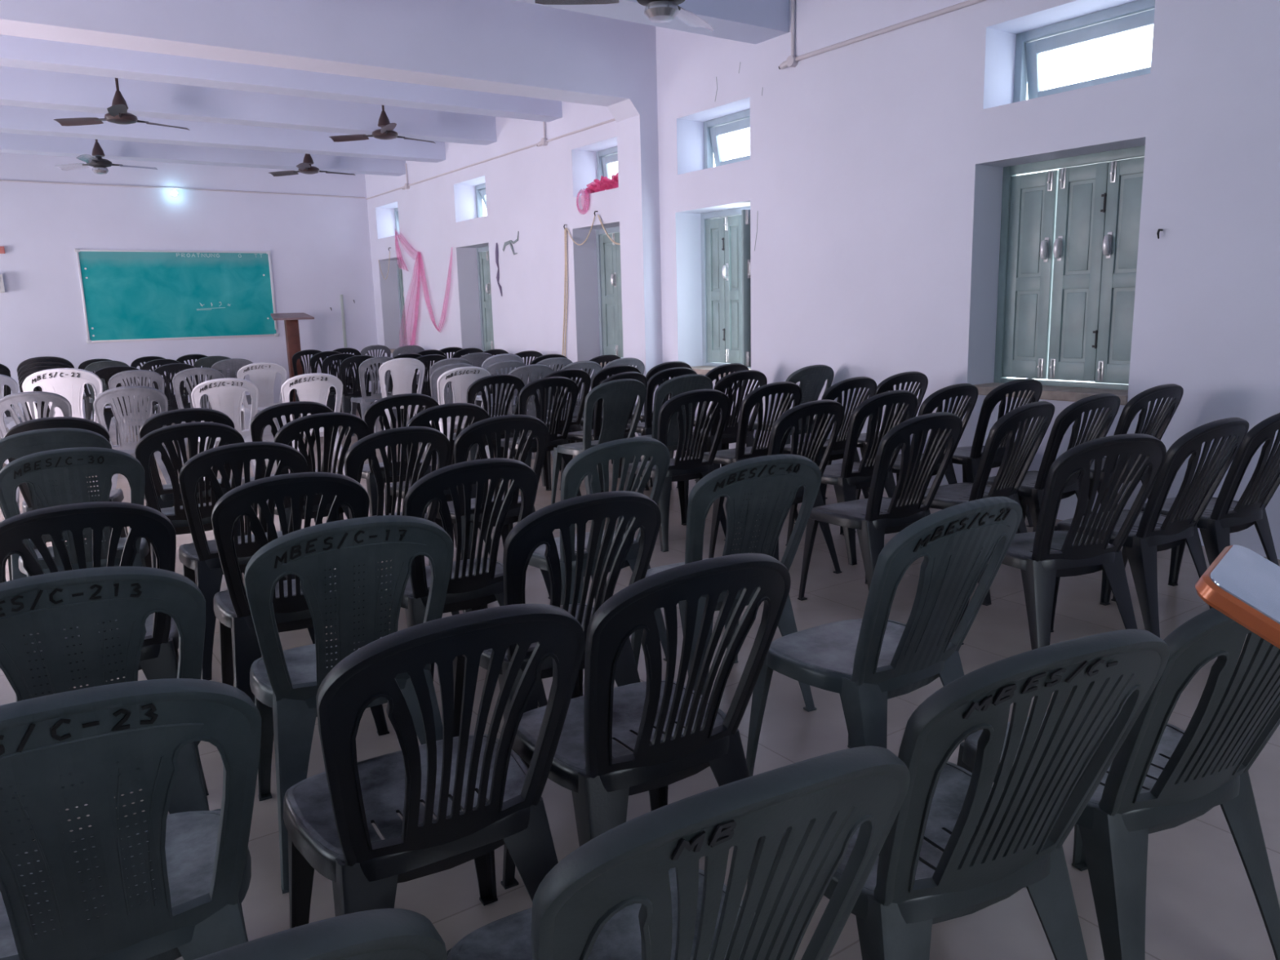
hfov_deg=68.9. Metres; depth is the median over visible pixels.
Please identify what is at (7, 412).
plastic chair
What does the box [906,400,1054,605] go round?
plastic chair
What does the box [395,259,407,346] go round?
window
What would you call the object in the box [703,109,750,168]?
window
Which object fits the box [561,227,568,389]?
rope
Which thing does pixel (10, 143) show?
beam
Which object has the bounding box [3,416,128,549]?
plastic chair
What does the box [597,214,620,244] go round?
rope
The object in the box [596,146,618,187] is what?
window
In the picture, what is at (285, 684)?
plastic chair
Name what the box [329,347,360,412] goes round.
plastic chair
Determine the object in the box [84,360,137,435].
plastic chair
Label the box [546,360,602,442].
plastic chair
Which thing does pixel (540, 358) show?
plastic chair
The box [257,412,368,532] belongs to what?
plastic chair
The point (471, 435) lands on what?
plastic chair
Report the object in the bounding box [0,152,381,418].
wall
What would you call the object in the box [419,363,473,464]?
plastic chair
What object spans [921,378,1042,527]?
plastic chair
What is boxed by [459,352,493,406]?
plastic chair
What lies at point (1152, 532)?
plastic chair
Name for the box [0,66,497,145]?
beam
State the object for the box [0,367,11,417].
plastic chair
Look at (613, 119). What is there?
conduit
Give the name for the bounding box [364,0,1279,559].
wall
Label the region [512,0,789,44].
beam
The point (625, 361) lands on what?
plastic chair
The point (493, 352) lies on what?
plastic chair
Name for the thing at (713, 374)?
plastic chair
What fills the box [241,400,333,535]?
plastic chair
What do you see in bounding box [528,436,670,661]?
plastic chair
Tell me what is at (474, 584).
plastic chair
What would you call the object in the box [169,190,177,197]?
bulb
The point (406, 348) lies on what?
plastic chair
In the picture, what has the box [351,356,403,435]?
plastic chair
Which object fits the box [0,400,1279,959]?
floor
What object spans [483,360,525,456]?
plastic chair
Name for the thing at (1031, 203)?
shutter
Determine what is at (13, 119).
beam
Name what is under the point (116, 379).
plastic chair
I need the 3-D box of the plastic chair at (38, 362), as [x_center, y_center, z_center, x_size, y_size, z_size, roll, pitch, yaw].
[-5.507,-0.682,8.719,0.454,0.885,0.594,-8,12,-32]
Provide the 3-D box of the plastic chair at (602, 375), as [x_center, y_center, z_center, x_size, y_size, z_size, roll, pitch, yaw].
[-0.277,-0.509,7.645,0.454,0.885,0.594,-7,12,-29]
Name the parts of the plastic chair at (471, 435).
leg, leg, seat, backrest, leg, leg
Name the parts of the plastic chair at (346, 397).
leg, seat, backrest, leg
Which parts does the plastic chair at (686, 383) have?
leg, seat, leg, backrest, leg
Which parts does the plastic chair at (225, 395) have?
leg, seat, backrest, leg, leg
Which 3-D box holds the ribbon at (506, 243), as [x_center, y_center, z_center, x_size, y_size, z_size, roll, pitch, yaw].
[-1.513,-2.787,10.894,0.004,0.202,0.428,-9,13,-34]
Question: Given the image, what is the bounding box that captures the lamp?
[0,246,4,253]
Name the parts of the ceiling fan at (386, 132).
blade, motor, blade, blade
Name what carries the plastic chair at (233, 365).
on the floor
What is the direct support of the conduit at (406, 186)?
attached to the wall at (873, 175)
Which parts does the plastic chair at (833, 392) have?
seat, leg, backrest, leg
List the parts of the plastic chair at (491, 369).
seat, backrest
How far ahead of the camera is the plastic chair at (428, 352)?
11.40 m
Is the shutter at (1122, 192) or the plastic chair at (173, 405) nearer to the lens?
the shutter at (1122, 192)
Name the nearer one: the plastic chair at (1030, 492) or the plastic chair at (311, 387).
the plastic chair at (1030, 492)
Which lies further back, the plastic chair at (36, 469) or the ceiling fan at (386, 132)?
the ceiling fan at (386, 132)
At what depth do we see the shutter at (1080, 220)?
5.67 m
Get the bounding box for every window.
[394,208,399,235]
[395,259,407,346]
[475,183,486,217]
[475,246,493,351]
[595,226,623,358]
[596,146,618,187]
[700,205,751,368]
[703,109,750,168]
[994,145,1145,390]
[1013,0,1155,102]
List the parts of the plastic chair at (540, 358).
backrest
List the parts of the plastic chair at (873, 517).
leg, seat, leg, backrest, leg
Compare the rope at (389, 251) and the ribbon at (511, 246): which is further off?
the rope at (389, 251)
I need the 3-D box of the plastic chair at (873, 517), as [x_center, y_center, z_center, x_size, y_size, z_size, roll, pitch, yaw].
[1.054,0.126,4.038,0.454,0.885,0.594,-8,12,-30]
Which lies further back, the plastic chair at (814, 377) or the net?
the net
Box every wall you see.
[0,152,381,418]
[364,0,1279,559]
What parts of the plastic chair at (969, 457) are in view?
leg, leg, seat, backrest, leg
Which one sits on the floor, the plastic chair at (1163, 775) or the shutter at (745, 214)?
the plastic chair at (1163, 775)
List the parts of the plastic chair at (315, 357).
backrest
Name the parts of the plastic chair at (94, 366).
backrest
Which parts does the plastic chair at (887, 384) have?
leg, seat, leg, backrest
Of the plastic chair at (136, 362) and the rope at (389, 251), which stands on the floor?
the plastic chair at (136, 362)
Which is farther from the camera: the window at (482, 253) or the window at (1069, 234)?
the window at (482, 253)
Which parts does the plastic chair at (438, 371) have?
backrest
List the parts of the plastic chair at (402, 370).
leg, leg, backrest, leg, leg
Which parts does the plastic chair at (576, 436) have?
leg, leg, seat, backrest, leg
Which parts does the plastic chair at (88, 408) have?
leg, backrest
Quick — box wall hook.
[1156,228,1163,239]
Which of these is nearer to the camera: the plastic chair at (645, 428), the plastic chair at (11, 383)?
the plastic chair at (645, 428)
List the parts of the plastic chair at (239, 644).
leg, leg, seat, backrest, leg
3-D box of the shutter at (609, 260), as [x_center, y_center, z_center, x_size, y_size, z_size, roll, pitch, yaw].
[-0.310,-1.951,9.900,0.034,1.283,0.310,-9,13,-34]
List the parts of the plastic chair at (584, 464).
leg, seat, leg, backrest, leg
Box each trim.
[690,365,751,377]
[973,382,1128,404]
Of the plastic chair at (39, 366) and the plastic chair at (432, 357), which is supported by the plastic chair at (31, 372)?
the plastic chair at (39, 366)
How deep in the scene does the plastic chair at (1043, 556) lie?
3.20 m
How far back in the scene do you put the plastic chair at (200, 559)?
3.49 m
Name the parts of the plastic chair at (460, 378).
leg, seat, backrest, leg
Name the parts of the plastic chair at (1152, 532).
leg, seat, leg, backrest, leg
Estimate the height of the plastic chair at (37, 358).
0.885 m
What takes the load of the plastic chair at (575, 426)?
on the floor
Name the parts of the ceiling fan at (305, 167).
blade, blade, motor, blade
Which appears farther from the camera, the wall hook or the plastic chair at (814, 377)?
the plastic chair at (814, 377)
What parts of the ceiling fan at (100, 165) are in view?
blade, blade, motor, blade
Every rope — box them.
[377,251,390,279]
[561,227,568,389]
[566,215,595,244]
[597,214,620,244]
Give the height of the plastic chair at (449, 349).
0.885 m
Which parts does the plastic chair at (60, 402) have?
leg, leg, backrest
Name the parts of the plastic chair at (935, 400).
leg, leg, seat, leg, backrest, leg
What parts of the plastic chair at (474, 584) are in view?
leg, seat, backrest, leg, leg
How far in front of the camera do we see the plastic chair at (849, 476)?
4.80 m
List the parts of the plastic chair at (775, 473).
leg, leg, seat, leg, backrest, leg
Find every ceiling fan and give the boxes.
[53,77,190,130]
[54,139,157,173]
[268,153,355,176]
[328,105,435,143]
[535,0,713,31]
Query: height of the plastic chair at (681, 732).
0.885 m
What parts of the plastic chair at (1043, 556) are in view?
leg, leg, seat, leg, backrest, leg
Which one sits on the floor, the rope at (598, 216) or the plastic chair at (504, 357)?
the plastic chair at (504, 357)
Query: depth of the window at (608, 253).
9.88 m
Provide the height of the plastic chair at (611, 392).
0.885 m
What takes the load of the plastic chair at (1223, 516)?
on the floor
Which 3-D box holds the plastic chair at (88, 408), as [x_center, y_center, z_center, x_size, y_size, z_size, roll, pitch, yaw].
[-6.637,-1.061,11.514,0.454,0.885,0.594,-7,12,-29]
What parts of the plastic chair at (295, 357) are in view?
leg, leg, backrest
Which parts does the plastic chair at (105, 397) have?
leg, backrest, seat, leg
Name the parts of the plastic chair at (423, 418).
leg, seat, backrest, leg, leg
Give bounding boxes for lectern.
[271,312,314,401]
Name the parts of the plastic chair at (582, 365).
seat, backrest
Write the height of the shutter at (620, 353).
1.283 m
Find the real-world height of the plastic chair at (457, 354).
0.885 m
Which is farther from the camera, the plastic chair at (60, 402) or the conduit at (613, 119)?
the conduit at (613, 119)
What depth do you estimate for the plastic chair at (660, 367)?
7.62 m
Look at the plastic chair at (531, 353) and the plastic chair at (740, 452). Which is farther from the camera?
the plastic chair at (531, 353)
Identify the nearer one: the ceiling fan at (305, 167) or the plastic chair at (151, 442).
the plastic chair at (151, 442)
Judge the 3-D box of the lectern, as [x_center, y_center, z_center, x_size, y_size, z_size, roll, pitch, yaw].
[-5.046,-1.745,13.629,0.570,1.375,0.400,-9,13,-34]
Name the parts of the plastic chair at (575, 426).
leg, seat, backrest, leg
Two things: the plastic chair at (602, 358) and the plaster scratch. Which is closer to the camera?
the plaster scratch
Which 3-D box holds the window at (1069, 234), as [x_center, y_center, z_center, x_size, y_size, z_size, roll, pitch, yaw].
[2.655,-1.257,5.675,0.114,1.376,1.050,-9,13,-34]
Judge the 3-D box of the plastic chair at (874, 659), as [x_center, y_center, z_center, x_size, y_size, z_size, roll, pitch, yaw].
[0.624,0.441,2.403,0.472,0.885,0.594,-8,13,-33]
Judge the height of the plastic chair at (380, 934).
0.885 m
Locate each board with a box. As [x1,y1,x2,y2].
[0,274,4,293]
[74,248,279,343]
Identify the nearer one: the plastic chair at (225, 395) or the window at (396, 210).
the plastic chair at (225, 395)
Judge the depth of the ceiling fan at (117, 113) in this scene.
8.20 m
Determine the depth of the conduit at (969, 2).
6.15 m
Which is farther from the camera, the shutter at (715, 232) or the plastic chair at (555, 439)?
the shutter at (715, 232)
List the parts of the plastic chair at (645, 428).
leg, leg, seat, backrest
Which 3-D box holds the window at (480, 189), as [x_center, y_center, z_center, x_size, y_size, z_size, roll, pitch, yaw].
[-1.800,-3.553,11.875,0.196,0.470,0.920,-9,13,-34]
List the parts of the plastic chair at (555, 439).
leg, leg, seat, leg, backrest, leg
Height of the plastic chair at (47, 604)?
0.885 m
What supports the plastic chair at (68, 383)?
on the floor
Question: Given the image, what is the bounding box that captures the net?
[584,172,618,193]
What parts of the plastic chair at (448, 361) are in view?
backrest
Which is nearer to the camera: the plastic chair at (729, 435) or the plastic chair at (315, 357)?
the plastic chair at (729, 435)
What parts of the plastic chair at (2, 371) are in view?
backrest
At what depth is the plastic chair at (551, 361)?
8.78 m
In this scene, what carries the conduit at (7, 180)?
attached to the wall at (319, 246)
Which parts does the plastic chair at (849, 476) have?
leg, leg, leg, seat, backrest, leg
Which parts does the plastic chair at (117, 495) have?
leg, backrest, seat, leg, leg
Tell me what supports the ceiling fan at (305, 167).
hanging from the ceiling
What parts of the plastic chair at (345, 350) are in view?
leg, backrest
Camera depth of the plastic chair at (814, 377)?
6.83 m
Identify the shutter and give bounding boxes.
[600,232,619,356]
[616,232,623,357]
[705,217,725,363]
[724,214,742,364]
[741,209,751,367]
[1002,169,1058,379]
[1047,161,1108,382]
[1094,156,1144,384]
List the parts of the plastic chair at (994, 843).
leg, leg, seat, backrest, leg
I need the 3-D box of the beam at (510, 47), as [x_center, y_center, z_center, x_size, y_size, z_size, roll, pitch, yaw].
[-3.283,-1.709,6.409,8.200,3.850,0.370,-9,13,-34]
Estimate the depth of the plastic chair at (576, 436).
6.62 m
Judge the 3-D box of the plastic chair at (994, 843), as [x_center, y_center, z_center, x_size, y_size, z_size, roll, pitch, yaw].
[0.497,0.600,1.563,0.459,0.885,0.594,-6,11,-23]
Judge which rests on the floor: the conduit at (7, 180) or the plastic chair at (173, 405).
the plastic chair at (173, 405)
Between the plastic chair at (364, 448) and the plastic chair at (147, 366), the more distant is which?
the plastic chair at (147, 366)
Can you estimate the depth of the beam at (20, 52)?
7.99 m
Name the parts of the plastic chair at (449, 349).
backrest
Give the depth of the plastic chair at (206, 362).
11.16 m
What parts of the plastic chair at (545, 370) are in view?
leg, backrest, leg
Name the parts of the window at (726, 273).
panel, panel, handle, panel, panel, handle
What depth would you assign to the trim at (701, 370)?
8.31 m
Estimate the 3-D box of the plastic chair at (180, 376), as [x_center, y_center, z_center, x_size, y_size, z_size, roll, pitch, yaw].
[-4.204,-0.642,8.915,0.454,0.885,0.594,-8,12,-29]
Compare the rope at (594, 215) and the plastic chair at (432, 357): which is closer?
the rope at (594, 215)
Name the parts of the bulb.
bulb glass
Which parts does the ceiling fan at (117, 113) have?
blade, down rod, blade, motor, blade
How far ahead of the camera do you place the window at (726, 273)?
8.33 m
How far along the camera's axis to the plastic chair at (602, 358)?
8.96 m
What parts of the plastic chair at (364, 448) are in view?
backrest, seat, leg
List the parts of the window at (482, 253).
panel, handle, panel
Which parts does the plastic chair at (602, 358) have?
backrest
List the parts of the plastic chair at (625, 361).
backrest, leg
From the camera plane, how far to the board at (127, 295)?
13.26 m
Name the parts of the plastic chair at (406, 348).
leg, backrest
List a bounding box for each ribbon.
[495,242,502,296]
[502,231,519,251]
[508,241,516,254]
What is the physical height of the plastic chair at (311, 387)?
0.885 m
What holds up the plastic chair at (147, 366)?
on the floor
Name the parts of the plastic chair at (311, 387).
leg, backrest, seat, leg, leg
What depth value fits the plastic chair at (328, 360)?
11.00 m
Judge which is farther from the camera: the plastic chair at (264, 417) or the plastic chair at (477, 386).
the plastic chair at (477, 386)
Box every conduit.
[0,179,364,198]
[365,118,615,199]
[402,163,409,189]
[537,121,548,146]
[778,0,798,69]
[795,0,986,61]
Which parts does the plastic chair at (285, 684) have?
leg, leg, seat, backrest, leg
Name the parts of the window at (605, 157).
sash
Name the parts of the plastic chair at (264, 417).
leg, seat, backrest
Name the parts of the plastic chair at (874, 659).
leg, leg, seat, leg, backrest, leg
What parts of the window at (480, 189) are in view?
sash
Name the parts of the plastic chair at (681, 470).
leg, leg, seat, leg, backrest, leg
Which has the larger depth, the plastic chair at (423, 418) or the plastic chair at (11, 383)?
the plastic chair at (11, 383)
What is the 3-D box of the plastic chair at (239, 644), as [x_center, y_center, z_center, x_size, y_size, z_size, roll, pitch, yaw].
[-1.119,0.375,3.002,0.454,0.885,0.594,-7,12,-28]
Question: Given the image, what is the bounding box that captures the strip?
[339,294,346,347]
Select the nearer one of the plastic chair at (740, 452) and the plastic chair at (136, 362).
the plastic chair at (740, 452)
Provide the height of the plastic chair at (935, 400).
0.885 m
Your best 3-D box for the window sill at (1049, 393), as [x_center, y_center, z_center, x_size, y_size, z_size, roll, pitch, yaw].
[2.542,-0.534,5.715,0.315,0.054,1.050,-9,13,-34]
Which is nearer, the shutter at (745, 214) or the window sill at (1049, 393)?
the window sill at (1049, 393)
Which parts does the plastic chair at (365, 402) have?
leg, leg, seat, backrest, leg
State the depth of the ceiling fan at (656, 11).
4.46 m
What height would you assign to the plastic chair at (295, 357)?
0.885 m
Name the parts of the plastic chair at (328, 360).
leg, seat, backrest, leg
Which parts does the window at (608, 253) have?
panel, panel, handle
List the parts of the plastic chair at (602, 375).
seat, backrest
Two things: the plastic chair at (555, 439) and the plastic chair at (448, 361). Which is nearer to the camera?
the plastic chair at (555, 439)
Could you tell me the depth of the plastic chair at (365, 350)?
13.58 m
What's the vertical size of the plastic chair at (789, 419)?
0.885 m
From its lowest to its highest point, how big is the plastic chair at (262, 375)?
0.885 m
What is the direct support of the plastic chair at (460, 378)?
on the floor
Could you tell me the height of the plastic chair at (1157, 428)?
0.885 m
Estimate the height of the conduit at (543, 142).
0.348 m
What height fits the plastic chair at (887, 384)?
0.885 m
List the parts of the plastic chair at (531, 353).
backrest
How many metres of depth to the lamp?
12.03 m
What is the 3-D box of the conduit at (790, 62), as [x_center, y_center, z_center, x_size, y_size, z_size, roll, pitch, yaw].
[1.099,-3.464,6.880,0.079,0.798,0.153,-9,13,-34]
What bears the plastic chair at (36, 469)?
on the floor
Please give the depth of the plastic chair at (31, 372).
8.36 m
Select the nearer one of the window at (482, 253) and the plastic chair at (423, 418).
the plastic chair at (423, 418)
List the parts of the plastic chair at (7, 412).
backrest, leg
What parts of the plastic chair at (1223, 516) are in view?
leg, leg, seat, leg, backrest, leg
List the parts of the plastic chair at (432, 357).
leg, backrest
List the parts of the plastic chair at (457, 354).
backrest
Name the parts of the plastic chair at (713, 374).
leg, seat, backrest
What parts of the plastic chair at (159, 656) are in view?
leg, backrest, seat, leg, leg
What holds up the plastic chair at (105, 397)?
on the floor
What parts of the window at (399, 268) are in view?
panel, panel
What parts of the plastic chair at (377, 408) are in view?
leg, seat, backrest, leg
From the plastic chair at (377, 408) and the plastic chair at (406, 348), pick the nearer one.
the plastic chair at (377, 408)
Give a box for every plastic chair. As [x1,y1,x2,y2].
[0,364,12,417]
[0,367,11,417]
[0,373,22,429]
[0,391,71,510]
[0,427,112,580]
[0,447,149,577]
[0,501,208,840]
[0,566,209,855]
[0,678,261,959]
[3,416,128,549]
[17,356,74,409]
[17,360,72,414]
[17,364,67,418]
[18,368,51,421]
[19,376,49,420]
[22,368,102,422]
[78,358,119,420]
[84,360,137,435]
[93,365,146,431]
[93,386,171,489]
[108,369,169,457]
[130,355,175,427]
[134,422,244,580]
[138,408,235,508]
[141,359,185,413]
[153,363,198,413]
[172,367,224,463]
[176,354,212,408]
[178,441,315,679]
[191,377,258,479]
[193,355,234,408]
[193,908,447,959]
[211,358,253,404]
[211,471,389,735]
[236,362,286,430]
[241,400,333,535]
[244,515,462,893]
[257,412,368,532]
[280,373,345,475]
[283,603,585,928]
[288,349,324,416]
[310,351,344,412]
[322,353,361,418]
[328,426,459,621]
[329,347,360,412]
[334,355,383,435]
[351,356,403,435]
[359,345,391,390]
[360,393,443,528]
[373,357,425,432]
[377,457,547,706]
[380,353,426,428]
[384,402,497,560]
[387,345,424,391]
[400,354,454,432]
[415,349,445,391]
[418,357,472,443]
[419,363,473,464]
[425,366,490,458]
[426,346,466,382]
[428,414,550,613]
[446,746,910,959]
[448,347,483,387]
[448,373,524,479]
[452,490,661,737]
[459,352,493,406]
[475,353,524,405]
[476,349,508,394]
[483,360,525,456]
[487,364,554,459]
[494,350,542,405]
[497,376,581,496]
[500,553,791,889]
[515,354,567,404]
[518,368,591,486]
[527,357,572,422]
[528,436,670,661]
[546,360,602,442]
[551,378,646,504]
[559,371,649,492]
[566,355,621,405]
[569,364,640,464]
[581,357,644,435]
[617,367,697,487]
[620,373,713,490]
[623,389,730,551]
[631,361,691,422]
[631,453,821,711]
[672,363,748,457]
[675,369,767,488]
[695,381,802,533]
[708,399,844,573]
[746,364,834,447]
[746,496,1022,776]
[746,629,1169,959]
[782,376,876,505]
[785,390,917,564]
[797,412,962,600]
[825,371,928,498]
[855,383,977,532]
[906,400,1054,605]
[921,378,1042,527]
[955,433,1166,649]
[956,607,1279,959]
[986,393,1120,533]
[1032,383,1183,532]
[1053,417,1248,637]
[1111,413,1279,601]
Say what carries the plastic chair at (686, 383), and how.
on the floor
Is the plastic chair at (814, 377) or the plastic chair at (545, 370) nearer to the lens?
the plastic chair at (814, 377)
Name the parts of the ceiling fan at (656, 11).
blade, motor, blade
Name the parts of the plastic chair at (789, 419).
leg, seat, leg, backrest, leg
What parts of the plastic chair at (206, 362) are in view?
leg, backrest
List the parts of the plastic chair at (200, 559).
leg, leg, seat, backrest, leg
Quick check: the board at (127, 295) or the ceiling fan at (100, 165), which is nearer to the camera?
the ceiling fan at (100, 165)
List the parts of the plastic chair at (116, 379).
leg, leg, seat, backrest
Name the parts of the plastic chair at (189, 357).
backrest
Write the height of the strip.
0.820 m
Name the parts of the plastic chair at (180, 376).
leg, backrest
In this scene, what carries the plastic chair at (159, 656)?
on the floor
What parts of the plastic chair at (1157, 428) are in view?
leg, leg, seat, backrest, leg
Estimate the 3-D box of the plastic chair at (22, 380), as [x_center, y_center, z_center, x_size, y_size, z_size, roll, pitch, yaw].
[-5.494,-0.573,8.724,0.454,0.885,0.594,-8,12,-32]
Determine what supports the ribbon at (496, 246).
attached to the wall at (873, 175)
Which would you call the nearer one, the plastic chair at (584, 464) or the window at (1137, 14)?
the plastic chair at (584, 464)
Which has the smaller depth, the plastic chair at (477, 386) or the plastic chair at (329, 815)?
the plastic chair at (329, 815)
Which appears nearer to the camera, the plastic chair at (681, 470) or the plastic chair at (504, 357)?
the plastic chair at (681, 470)
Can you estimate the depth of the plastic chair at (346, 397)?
10.44 m
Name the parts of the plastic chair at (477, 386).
leg, leg, seat, backrest, leg, leg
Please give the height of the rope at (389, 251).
0.406 m
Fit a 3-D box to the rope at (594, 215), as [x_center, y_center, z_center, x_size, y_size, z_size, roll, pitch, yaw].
[-0.608,-2.557,9.597,0.012,0.269,0.569,-9,13,-34]
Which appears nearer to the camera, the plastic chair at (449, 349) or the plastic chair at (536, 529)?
the plastic chair at (536, 529)
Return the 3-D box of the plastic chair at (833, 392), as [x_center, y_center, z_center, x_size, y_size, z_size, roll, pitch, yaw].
[1.169,-0.221,5.891,0.454,0.885,0.594,-8,13,-33]
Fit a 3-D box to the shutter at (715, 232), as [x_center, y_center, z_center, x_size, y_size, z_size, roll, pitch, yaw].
[0.697,-1.713,8.473,0.034,1.283,0.256,-9,13,-34]
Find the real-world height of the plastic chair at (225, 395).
0.885 m
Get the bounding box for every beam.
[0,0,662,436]
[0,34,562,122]
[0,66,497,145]
[0,105,445,162]
[0,132,405,176]
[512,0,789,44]
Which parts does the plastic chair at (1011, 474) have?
seat, leg, backrest, leg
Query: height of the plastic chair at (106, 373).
0.885 m
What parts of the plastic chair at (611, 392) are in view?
leg, seat, leg, leg, backrest, leg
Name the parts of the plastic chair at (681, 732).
leg, leg, seat, leg, backrest, leg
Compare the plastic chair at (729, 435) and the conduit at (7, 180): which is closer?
the plastic chair at (729, 435)
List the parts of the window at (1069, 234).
panel, panel, handle, handle, panel, panel, handle, panel, panel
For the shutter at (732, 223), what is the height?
1.283 m
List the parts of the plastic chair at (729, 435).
leg, leg, seat, leg, backrest, leg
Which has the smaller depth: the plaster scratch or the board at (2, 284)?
the plaster scratch
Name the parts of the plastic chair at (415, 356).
backrest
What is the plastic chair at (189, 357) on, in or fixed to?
on the floor
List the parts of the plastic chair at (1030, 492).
leg, seat, leg, backrest, leg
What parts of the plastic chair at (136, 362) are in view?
backrest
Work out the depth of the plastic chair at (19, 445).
4.01 m
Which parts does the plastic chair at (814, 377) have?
seat, leg, backrest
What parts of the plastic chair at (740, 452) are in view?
seat, leg, backrest, leg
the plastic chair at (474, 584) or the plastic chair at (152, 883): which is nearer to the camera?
the plastic chair at (152, 883)
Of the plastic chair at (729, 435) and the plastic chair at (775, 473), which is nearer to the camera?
the plastic chair at (775, 473)
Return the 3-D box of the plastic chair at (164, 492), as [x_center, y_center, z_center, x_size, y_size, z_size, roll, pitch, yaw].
[-2.420,0.034,5.020,0.454,0.885,0.594,-8,12,-31]
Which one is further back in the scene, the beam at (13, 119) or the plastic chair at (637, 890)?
the beam at (13, 119)
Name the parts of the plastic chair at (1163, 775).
leg, leg, seat, leg, backrest, leg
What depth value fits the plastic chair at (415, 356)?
10.52 m
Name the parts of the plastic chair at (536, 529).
leg, leg, seat, leg, backrest, leg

